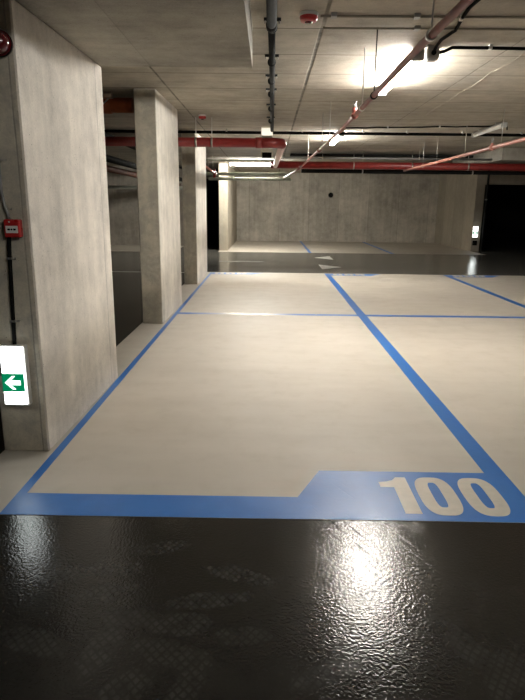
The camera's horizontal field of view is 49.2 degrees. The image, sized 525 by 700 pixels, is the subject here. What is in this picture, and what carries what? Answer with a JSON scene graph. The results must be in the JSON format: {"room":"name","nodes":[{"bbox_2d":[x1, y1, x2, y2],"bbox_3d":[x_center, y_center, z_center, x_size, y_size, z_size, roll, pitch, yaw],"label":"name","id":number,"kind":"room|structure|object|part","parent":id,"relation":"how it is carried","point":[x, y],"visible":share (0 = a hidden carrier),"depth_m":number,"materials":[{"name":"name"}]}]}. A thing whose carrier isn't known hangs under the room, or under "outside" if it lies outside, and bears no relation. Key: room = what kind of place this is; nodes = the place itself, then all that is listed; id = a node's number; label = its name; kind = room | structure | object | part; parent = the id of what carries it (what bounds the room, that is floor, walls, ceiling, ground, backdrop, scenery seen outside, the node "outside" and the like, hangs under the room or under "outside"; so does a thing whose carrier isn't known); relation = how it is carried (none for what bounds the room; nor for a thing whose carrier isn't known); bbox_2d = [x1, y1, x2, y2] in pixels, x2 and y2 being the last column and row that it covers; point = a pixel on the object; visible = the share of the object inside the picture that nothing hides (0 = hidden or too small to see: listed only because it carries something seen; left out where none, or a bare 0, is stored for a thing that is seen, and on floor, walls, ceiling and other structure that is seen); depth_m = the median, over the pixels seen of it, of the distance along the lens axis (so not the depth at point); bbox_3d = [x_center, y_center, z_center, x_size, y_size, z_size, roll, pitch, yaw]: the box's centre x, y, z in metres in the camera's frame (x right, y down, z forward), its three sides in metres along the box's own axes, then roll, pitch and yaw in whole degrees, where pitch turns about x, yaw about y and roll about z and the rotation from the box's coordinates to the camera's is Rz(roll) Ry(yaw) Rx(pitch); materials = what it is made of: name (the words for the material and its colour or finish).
{"room":"parking garage","nodes":[
{"label":"parking garage","id":0,"kind":"room"},
{"bbox_2d":[107,166,183,245],"bbox_3d":[-5.561,-5.125,20.380,6.400,2.710,0.300,1,14,0],"label":"wall","id":1,"kind":"structure","parent":0,"point":[123,203],"depth_m":20.26,"materials":[{"name":"concrete"}]},
{"bbox_2d":[219,163,236,250],"bbox_3d":[-1.220,-5.202,20.877,0.270,2.710,5.400,1,14,0],"label":"wall","id":2,"kind":"structure","parent":0,"point":[227,188],"depth_m":18.54,"materials":[{"name":"concrete"}]},
{"bbox_2d":[0,233,524,699],"bbox_3d":[2.114,-1.293,11.511,22.000,0.202,37.000,1,14,0],"label":"floor","id":3,"kind":"structure","parent":0,"point":[92,607],"depth_m":2.98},
{"bbox_2d":[0,0,117,450],"bbox_3d":[-1.381,-0.761,3.873,0.298,2.445,1.510,1,14,0],"label":"concrete pillar","id":4,"kind":"structure","parent":3,"relation":"on","point":[54,170],"depth_m":3.44,"materials":[{"name":"grey concrete"}]},
{"bbox_2d":[0,158,11,218],"bbox_3d":[-1.377,-1.084,3.000,0.060,0.781,0.025,1,14,0],"label":"conduit","id":5,"kind":"object","parent":4,"relation":"attached to","point":[1,159],"visible":0.94,"depth_m":3.06,"materials":[{"name":"grey plastic"}]},
{"bbox_2d":[0,29,13,56],"bbox_3d":[-1.318,-1.533,2.852,0.127,0.127,0.095,1,14,0],"label":"fire alarm","id":6,"kind":"object","parent":4,"relation":"attached to","point":[6,43],"visible":1,"depth_m":2.85,"materials":[{"name":"red plastic"}]},
{"bbox_2d":[6,237,19,344],"bbox_3d":[-1.388,-0.324,3.191,0.064,0.605,0.027,1,14,0],"label":"conduit","id":7,"kind":"object","parent":4,"relation":"attached to","point":[9,258],"visible":0.94,"depth_m":3.18,"materials":[{"name":"black plastic"}]},
{"bbox_2d":[3,219,22,236],"bbox_3d":[-1.345,-0.657,3.092,0.083,0.095,0.054,1,14,0],"label":"button","id":8,"kind":"object","parent":4,"relation":"attached to","point":[12,227],"visible":1,"depth_m":3.07,"materials":[{"name":"red plastic"}]},
{"bbox_3d":[-1.344,-0.646,3.070,0.065,0.038,0.003,1,14,0],"label":"press plate","id":9,"kind":"part","parent":8,"relation":"part of","materials":[{"name":"white plastic"}]},
{"bbox_2d":[0,344,31,404],"bbox_3d":[-1.417,0.145,3.290,0.144,0.358,0.066,1,14,0],"label":"exit sign","id":10,"kind":"object","parent":4,"relation":"attached to","point":[16,381],"visible":1,"depth_m":3.26,"materials":[{"name":"white plastic"}]},
{"bbox_2d":[18,272,212,492],"bbox_3d":[-1.177,-0.487,7.772,0.048,0.001,9.960,1,14,0],"label":"parking line","id":11,"kind":"object","parent":3,"relation":"on","point":[66,441],"visible":1,"depth_m":4.04,"materials":[{"name":"blue paint"}]},
{"bbox_2d":[133,89,181,323],"bbox_3d":[-1.333,-1.821,7.519,0.272,2.710,1.480,1,14,0],"label":"concrete pillar","id":12,"kind":"structure","parent":3,"relation":"on","point":[156,119],"depth_m":6.97,"materials":[{"name":"grey concrete"}]},
{"bbox_2d":[181,130,206,283],"bbox_3d":[-1.303,-2.759,11.227,0.244,2.710,1.850,1,14,0],"label":"concrete pillar","id":13,"kind":"structure","parent":3,"relation":"on","point":[193,158],"depth_m":10.51,"materials":[{"name":"grey concrete"}]},
{"bbox_2d":[212,272,259,274],"bbox_3d":[-0.534,-1.663,12.439,1.122,0.002,0.320,1,14,0],"label":"bay number marking","id":14,"kind":"object","parent":3,"relation":"on","point":[213,272],"visible":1,"depth_m":12.43,"materials":[{"name":"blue paint"}]},
{"bbox_2d":[230,261,262,261],"bbox_3d":[-0.567,-2.334,15.096,1.150,0.001,0.100,1,14,0],"label":"lane line","id":15,"kind":"object","parent":3,"relation":"on","point":[230,261],"visible":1,"depth_m":15.09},
{"bbox_2d":[0,471,524,522],"bbox_3d":[0.050,0.739,2.980,2.615,0.002,0.516,1,14,0],"label":"bay number marking","id":16,"kind":"object","parent":3,"relation":"on","point":[333,495],"visible":1,"depth_m":2.88,"materials":[{"name":"blue paint"}]},
{"bbox_2d":[178,312,357,315],"bbox_3d":[0.074,-0.489,7.834,2.453,0.001,0.110,1,14,0],"label":"line marking","id":17,"kind":"object","parent":3,"relation":"on","point":[179,312],"visible":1,"depth_m":7.83,"materials":[{"name":"blue paint"}]},
{"bbox_2d":[299,241,310,252],"bbox_3d":[1.542,-3.791,20.939,0.090,0.001,5.890,1,14,0],"label":"line marking","id":18,"kind":"object","parent":3,"relation":"on","point":[301,242],"visible":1,"depth_m":20.33,"materials":[{"name":"blue paint"}]},
{"bbox_2d":[316,256,332,259],"bbox_3d":[1.724,-2.645,16.424,0.500,0.001,1.120,1,14,0],"label":"arrow marking","id":19,"kind":"object","parent":3,"relation":"on","point":[326,257],"visible":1,"depth_m":16.49,"materials":[{"name":"white paint"}]},
{"bbox_2d":[319,265,337,268],"bbox_3d":[1.667,-2.028,13.987,0.515,0.001,1.050,1,14,0],"label":"arrow marking","id":20,"kind":"object","parent":3,"relation":"on","point":[321,266],"visible":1,"depth_m":13.96,"materials":[{"name":"white paint"}]},
{"bbox_2d":[330,274,378,275],"bbox_3d":[2.024,-1.629,12.418,1.105,0.002,0.320,1,14,0],"label":"line marking","id":21,"kind":"object","parent":3,"relation":"on","point":[330,274],"visible":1,"depth_m":12.43,"materials":[{"name":"blue paint"}]},
{"bbox_2d":[363,242,393,253],"bbox_3d":[4.137,-3.757,20.917,0.120,0.001,5.890,1,14,0],"label":"line marking","id":22,"kind":"object","parent":3,"relation":"on","point":[363,242],"visible":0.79,"depth_m":20.24,"materials":[{"name":"blue paint"}]},
{"bbox_2d":[325,274,503,472],"bbox_3d":[1.358,-0.491,7.899,0.114,0.001,9.654,1,14,0],"label":"line marking","id":23,"kind":"object","parent":3,"relation":"on","point":[478,454],"visible":1,"depth_m":4.42,"materials":[{"name":"blue paint"}]},
{"bbox_2d":[366,315,524,317],"bbox_3d":[2.658,-0.455,7.812,2.488,0.001,0.110,1,14,0],"label":"line marking","id":24,"kind":"object","parent":3,"relation":"on","point":[366,315],"visible":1,"depth_m":7.81,"materials":[{"name":"blue paint"}]},
{"bbox_2d":[449,275,495,276],"bbox_3d":[4.621,-1.594,12.396,1.110,0.002,0.320,1,14,0],"label":"line marking","id":25,"kind":"object","parent":3,"relation":"on","point":[449,275],"visible":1,"depth_m":12.39,"materials":[{"name":"blue paint"}]},
{"bbox_2d":[444,275,524,307],"bbox_3d":[3.954,-0.419,7.729,0.105,0.001,9.960,1,14,0],"label":"line marking","id":26,"kind":"object","parent":3,"relation":"on","point":[461,281],"visible":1,"depth_m":10.06,"materials":[{"name":"blue paint"}]},
{"bbox_2d":[100,0,524,177],"bbox_3d":[2.146,-4.162,10.785,22.000,0.300,37.000,1,14,0],"label":"ceiling","id":27,"kind":"structure","parent":0,"point":[316,66],"depth_m":6.26,"materials":[{"name":"concrete"}]},
{"bbox_2d":[103,91,133,113],"bbox_3d":[-4.976,-2.908,6.592,6.860,0.227,0.700,1,14,0],"label":"drain pipe","id":28,"kind":"object","parent":27,"relation":"hanging from","point":[111,105],"visible":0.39,"depth_m":6.74,"materials":[{"name":"metal"}]},
{"bbox_2d":[15,0,252,67],"bbox_3d":[-1.529,-1.736,2.194,2.860,0.265,4.270,1,14,0],"label":"ceiling panel","id":29,"kind":"object","parent":27,"relation":"attached to","point":[138,33],"visible":0.67,"depth_m":3.39,"materials":[{"name":"concrete"}]},
{"bbox_2d":[106,165,180,185],"bbox_3d":[-2.903,-3.868,11.434,0.134,0.697,16.000,1,14,0],"label":"pipe","id":30,"kind":"object","parent":27,"relation":"hanging from","point":[111,169],"visible":0.09,"depth_m":11.63,"materials":[{"name":"metal"}]},
{"bbox_2d":[105,132,181,168],"bbox_3d":[-2.547,-4.585,13.312,0.104,0.222,12.000,1,14,0],"label":"pipe","id":31,"kind":"object","parent":27,"relation":"hanging from","point":[106,134],"visible":0.02,"depth_m":10.97,"materials":[{"name":"grey plastic"}]},
{"bbox_2d":[106,154,181,181],"bbox_3d":[-2.672,-3.926,11.417,0.134,0.572,16.000,1,14,0],"label":"pipe","id":32,"kind":"object","parent":27,"relation":"hanging from","point":[110,159],"visible":0.08,"depth_m":10.69,"materials":[{"name":"black plastic"}]},
{"bbox_2d":[108,154,182,189],"bbox_3d":[-4.435,-4.726,15.155,5.750,0.894,0.090,1,14,0],"label":"pipe","id":33,"kind":"object","parent":27,"relation":"hanging from","point":[109,187],"visible":0.25,"depth_m":15.21,"materials":[{"name":"metal"}]},
{"bbox_2d":[198,114,205,119],"bbox_3d":[-0.875,-3.386,8.335,0.113,0.067,0.113,1,14,0],"label":"fire alarm","id":34,"kind":"object","parent":27,"relation":"attached to","point":[201,116],"visible":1,"depth_m":8.29,"materials":[{"name":"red plastic"}]},
{"bbox_2d":[206,149,216,177],"bbox_3d":[-1.273,-4.529,13.878,0.090,0.580,3.300,1,14,0],"label":"pipe","id":35,"kind":"object","parent":27,"relation":"hanging from","point":[213,171],"visible":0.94,"depth_m":14.15,"materials":[{"name":"grey metal"}]},
{"bbox_2d":[206,158,283,160],"bbox_3d":[-0.544,-5.341,16.089,2.300,0.075,0.050,1,14,0],"label":"pipe","id":36,"kind":"object","parent":27,"relation":"hanging from","point":[216,159],"visible":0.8,"depth_m":16.08,"materials":[{"name":"metal"}]},
{"bbox_2d":[206,158,285,175],"bbox_3d":[-0.520,-5.176,16.233,2.350,0.467,0.104,1,14,0],"label":"pipe","id":37,"kind":"object","parent":27,"relation":"hanging from","point":[225,173],"visible":0.92,"depth_m":16.24,"materials":[{"name":"metal"}]},
{"bbox_2d":[228,161,270,165],"bbox_3d":[-0.215,-5.553,17.063,1.605,0.135,0.300,1,14,0],"label":"lamp","id":38,"kind":"object","parent":27,"relation":"attached to","point":[238,163],"visible":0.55,"depth_m":17.03,"materials":[{"name":"grey plastic"}]},
{"bbox_2d":[209,170,290,180],"bbox_3d":[-0.358,-5.157,16.422,2.370,0.592,0.104,1,14,0],"label":"pipe","id":39,"kind":"object","parent":27,"relation":"hanging from","point":[210,178],"visible":0.84,"depth_m":16.45,"materials":[{"name":"metal"}]},
{"bbox_2d":[261,127,272,157],"bbox_3d":[0.076,-3.513,9.710,0.195,0.475,0.250,1,14,0],"label":"box","id":40,"kind":"object","parent":27,"relation":"hanging from","point":[265,131],"visible":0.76,"depth_m":9.63,"materials":[{"name":"beige metal"}]},
{"bbox_2d":[264,0,280,131],"bbox_3d":[0.036,-1.565,1.264,0.120,0.103,17.020,1,14,0],"label":"drain pipe","id":41,"kind":"object","parent":27,"relation":"attached to","point":[271,20],"visible":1,"depth_m":4.59,"materials":[{"name":"grey plastic"}]},
{"bbox_2d":[299,10,317,23],"bbox_3d":[0.312,-2.243,3.875,0.128,0.067,0.128,1,14,0],"label":"fire alarm","id":42,"kind":"object","parent":27,"relation":"attached to","point":[306,16],"visible":1,"depth_m":3.83,"materials":[{"name":"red plastic"}]},
{"bbox_2d":[105,117,524,170],"bbox_3d":[2.143,-3.826,10.962,21.900,0.437,4.995,1,14,0],"label":"pipe","id":43,"kind":"object","parent":27,"relation":"hanging from","point":[280,144],"visible":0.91,"depth_m":13.23,"materials":[{"name":"red metal"}]},
{"bbox_2d":[105,129,524,136],"bbox_3d":[2.133,-3.725,9.833,21.900,0.078,0.060,1,14,0],"label":"cable conduit","id":44,"kind":"object","parent":27,"relation":"attached to","point":[521,134],"visible":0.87,"depth_m":9.83,"materials":[{"name":"black plastic"}]},
{"bbox_2d":[330,131,344,145],"bbox_3d":[1.383,-3.940,10.687,0.100,0.098,1.605,1,14,0],"label":"lamp","id":45,"kind":"object","parent":27,"relation":"attached to","point":[332,143],"visible":0.62,"depth_m":10.58,"materials":[{"name":"grey plastic"}]},
{"bbox_2d":[283,0,474,178],"bbox_3d":[0.767,-1.806,3.357,0.357,0.649,21.211,0,14,-1],"label":"pipe","id":46,"kind":"object","parent":27,"relation":"hanging from","point":[431,34],"visible":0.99,"depth_m":3.42,"materials":[{"name":"red metal"}]},
{"bbox_3d":[0.840,-2.268,4.760,0.011,0.441,0.011,-5,15,-21],"label":"hanger rod","id":47,"kind":"part","parent":46,"relation":"part of","materials":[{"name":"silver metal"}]},
{"bbox_3d":[0.834,-2.131,4.217,0.008,0.441,0.008,-5,15,-21],"label":"hanger rod","id":48,"kind":"part","parent":46,"relation":"part of","materials":[{"name":"grey metal"}]},
{"bbox_3d":[0.814,-1.746,2.695,0.008,0.441,0.008,-5,15,-21],"label":"hanger rod","id":49,"kind":"part","parent":46,"relation":"part of","materials":[{"name":"metal"}]},
{"bbox_2d":[290,153,473,157],"bbox_3d":[2.934,-4.828,14.216,4.500,0.075,0.302,1,14,0],"label":"cable tray","id":50,"kind":"object","parent":27,"relation":"hanging from","point":[291,154],"visible":0.94,"depth_m":14.08,"materials":[{"name":"grey metal"}]},
{"bbox_2d":[283,152,491,160],"bbox_3d":[2.844,-4.446,13.026,4.750,0.234,0.058,1,14,0],"label":"pipe","id":51,"kind":"object","parent":27,"relation":"hanging from","point":[286,157],"visible":0.98,"depth_m":13.03,"materials":[{"name":"grey metal"}]},
{"bbox_2d":[378,49,424,95],"bbox_3d":[1.286,-2.616,5.453,0.100,0.098,1.605,1,14,0],"label":"lamp","id":52,"kind":"object","parent":27,"relation":"attached to","point":[420,57],"visible":0.5,"depth_m":5.15,"materials":[{"name":"grey plastic"}]},
{"bbox_2d":[301,151,524,174],"bbox_3d":[6.998,-4.376,13.510,12.150,0.517,0.104,1,14,0],"label":"pipe","id":53,"kind":"object","parent":27,"relation":"hanging from","point":[362,171],"visible":0.96,"depth_m":13.56,"materials":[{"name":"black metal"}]},
{"bbox_2d":[320,12,524,19],"bbox_3d":[3.227,-2.227,3.852,5.670,0.025,0.055,1,14,0],"label":"conduit","id":54,"kind":"object","parent":27,"relation":"attached to","point":[416,16],"visible":1,"depth_m":3.87,"materials":[{"name":"metal"}]},
{"bbox_2d":[323,25,524,30],"bbox_3d":[3.251,-2.294,4.117,5.630,0.025,0.058,1,14,0],"label":"conduit","id":55,"kind":"object","parent":27,"relation":"attached to","point":[416,27],"visible":1,"depth_m":4.14,"materials":[{"name":"metal"}]},
{"bbox_2d":[345,125,507,129],"bbox_3d":[2.589,-3.555,9.184,2.543,0.081,0.050,3,14,10],"label":"cable","id":56,"kind":"object","parent":27,"relation":"attached to","point":[439,126],"visible":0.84,"depth_m":9.18,"materials":[{"name":"black plastic"}]},
{"bbox_2d":[424,45,440,62],"bbox_3d":[1.381,-2.410,4.661,0.109,0.107,0.149,1,14,0],"label":"junction box","id":57,"kind":"object","parent":27,"relation":"attached to","point":[431,56],"visible":0.94,"depth_m":4.62,"materials":[{"name":"grey plastic"}]},
{"bbox_3d":[1.381,-2.366,4.682,0.083,0.013,0.098,1,14,0],"label":"box lid","id":58,"kind":"part","parent":57,"relation":"part of","materials":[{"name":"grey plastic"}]},
{"bbox_2d":[433,0,480,51],"bbox_3d":[1.303,-0.999,-0.994,0.090,0.066,11.593,1,14,0],"label":"cable","id":59,"kind":"object","parent":27,"relation":"attached to","point":[475,2],"visible":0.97,"depth_m":4.00,"materials":[{"name":"black plastic"}]},
{"bbox_2d":[403,109,524,171],"bbox_3d":[3.109,-1.793,3.099,0.091,0.498,20.760,1,14,1],"label":"pipe","id":60,"kind":"object","parent":27,"relation":"hanging from","point":[492,146],"visible":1,"depth_m":8.53,"materials":[{"name":"red metal"}]},
{"bbox_2d":[425,53,523,115],"bbox_3d":[2.252,-2.925,6.511,0.046,0.014,3.512,1,14,2],"label":"joint","id":61,"kind":"object","parent":27,"relation":"attached to","point":[523,53],"visible":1,"depth_m":5.90,"materials":[{"name":"concrete"}]},
{"bbox_2d":[439,44,524,53],"bbox_3d":[3.738,-2.380,4.557,4.665,0.062,0.090,1,14,2],"label":"cable","id":62,"kind":"object","parent":27,"relation":"attached to","point":[490,46],"visible":0.95,"depth_m":4.58,"materials":[{"name":"black plastic"}]},
{"bbox_2d":[452,148,524,163],"bbox_3d":[7.223,-4.694,14.227,3.920,0.248,3.550,1,14,0],"label":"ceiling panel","id":63,"kind":"object","parent":27,"relation":"attached to","point":[503,155],"visible":0.67,"depth_m":12.79,"materials":[{"name":"concrete"}]},
{"bbox_2d":[471,122,507,137],"bbox_3d":[3.604,-3.521,9.143,0.080,0.105,1.355,1,14,0],"label":"lamp","id":64,"kind":"object","parent":27,"relation":"attached to","point":[496,126],"visible":0.95,"depth_m":9.01,"materials":[{"name":"grey plastic"}]},
{"bbox_2d":[237,173,439,242],"bbox_3d":[3.047,-5.845,23.604,8.740,2.710,0.300,1,14,0],"label":"wall","id":65,"kind":"structure","parent":0,"point":[402,208],"depth_m":23.46,"materials":[{"name":"concrete"}]},
{"bbox_2d":[206,178,524,236],"bbox_3d":[2.343,-7.266,29.184,22.000,2.710,0.200,1,14,0],"label":"wall","id":66,"kind":"structure","parent":0,"point":[505,210],"depth_m":29.05,"materials":[{"name":"concrete"}]},
{"bbox_2d":[434,170,485,250],"bbox_3d":[7.250,-5.212,21.291,0.280,2.710,4.400,1,14,0],"label":"wall","id":67,"kind":"structure","parent":0,"point":[460,197],"depth_m":20.62,"materials":[{"name":"concrete"}]},
{"bbox_2d":[472,226,477,237],"bbox_3d":[7.161,-3.976,19.296,0.170,0.370,0.076,1,14,0],"label":"exit sign","id":68,"kind":"object","parent":67,"relation":"attached to","point":[475,228],"visible":1,"depth_m":19.26,"materials":[{"name":"white plastic"}]},
{"bbox_2d":[480,175,489,251],"bbox_3d":[7.424,-4.655,19.098,0.090,2.710,0.090,1,14,0],"label":"pipe","id":69,"kind":"structure","parent":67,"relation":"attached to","point":[488,177],"depth_m":19.09,"materials":[{"name":"black metal"}]},
{"bbox_2d":[485,175,524,184],"bbox_3d":[10.307,-5.730,19.009,5.860,0.520,0.300,1,14,0],"label":"lintel","id":70,"kind":"object","parent":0,"point":[494,179],"visible":0.4,"depth_m":18.91,"materials":[{"name":"concrete"}]}
]}

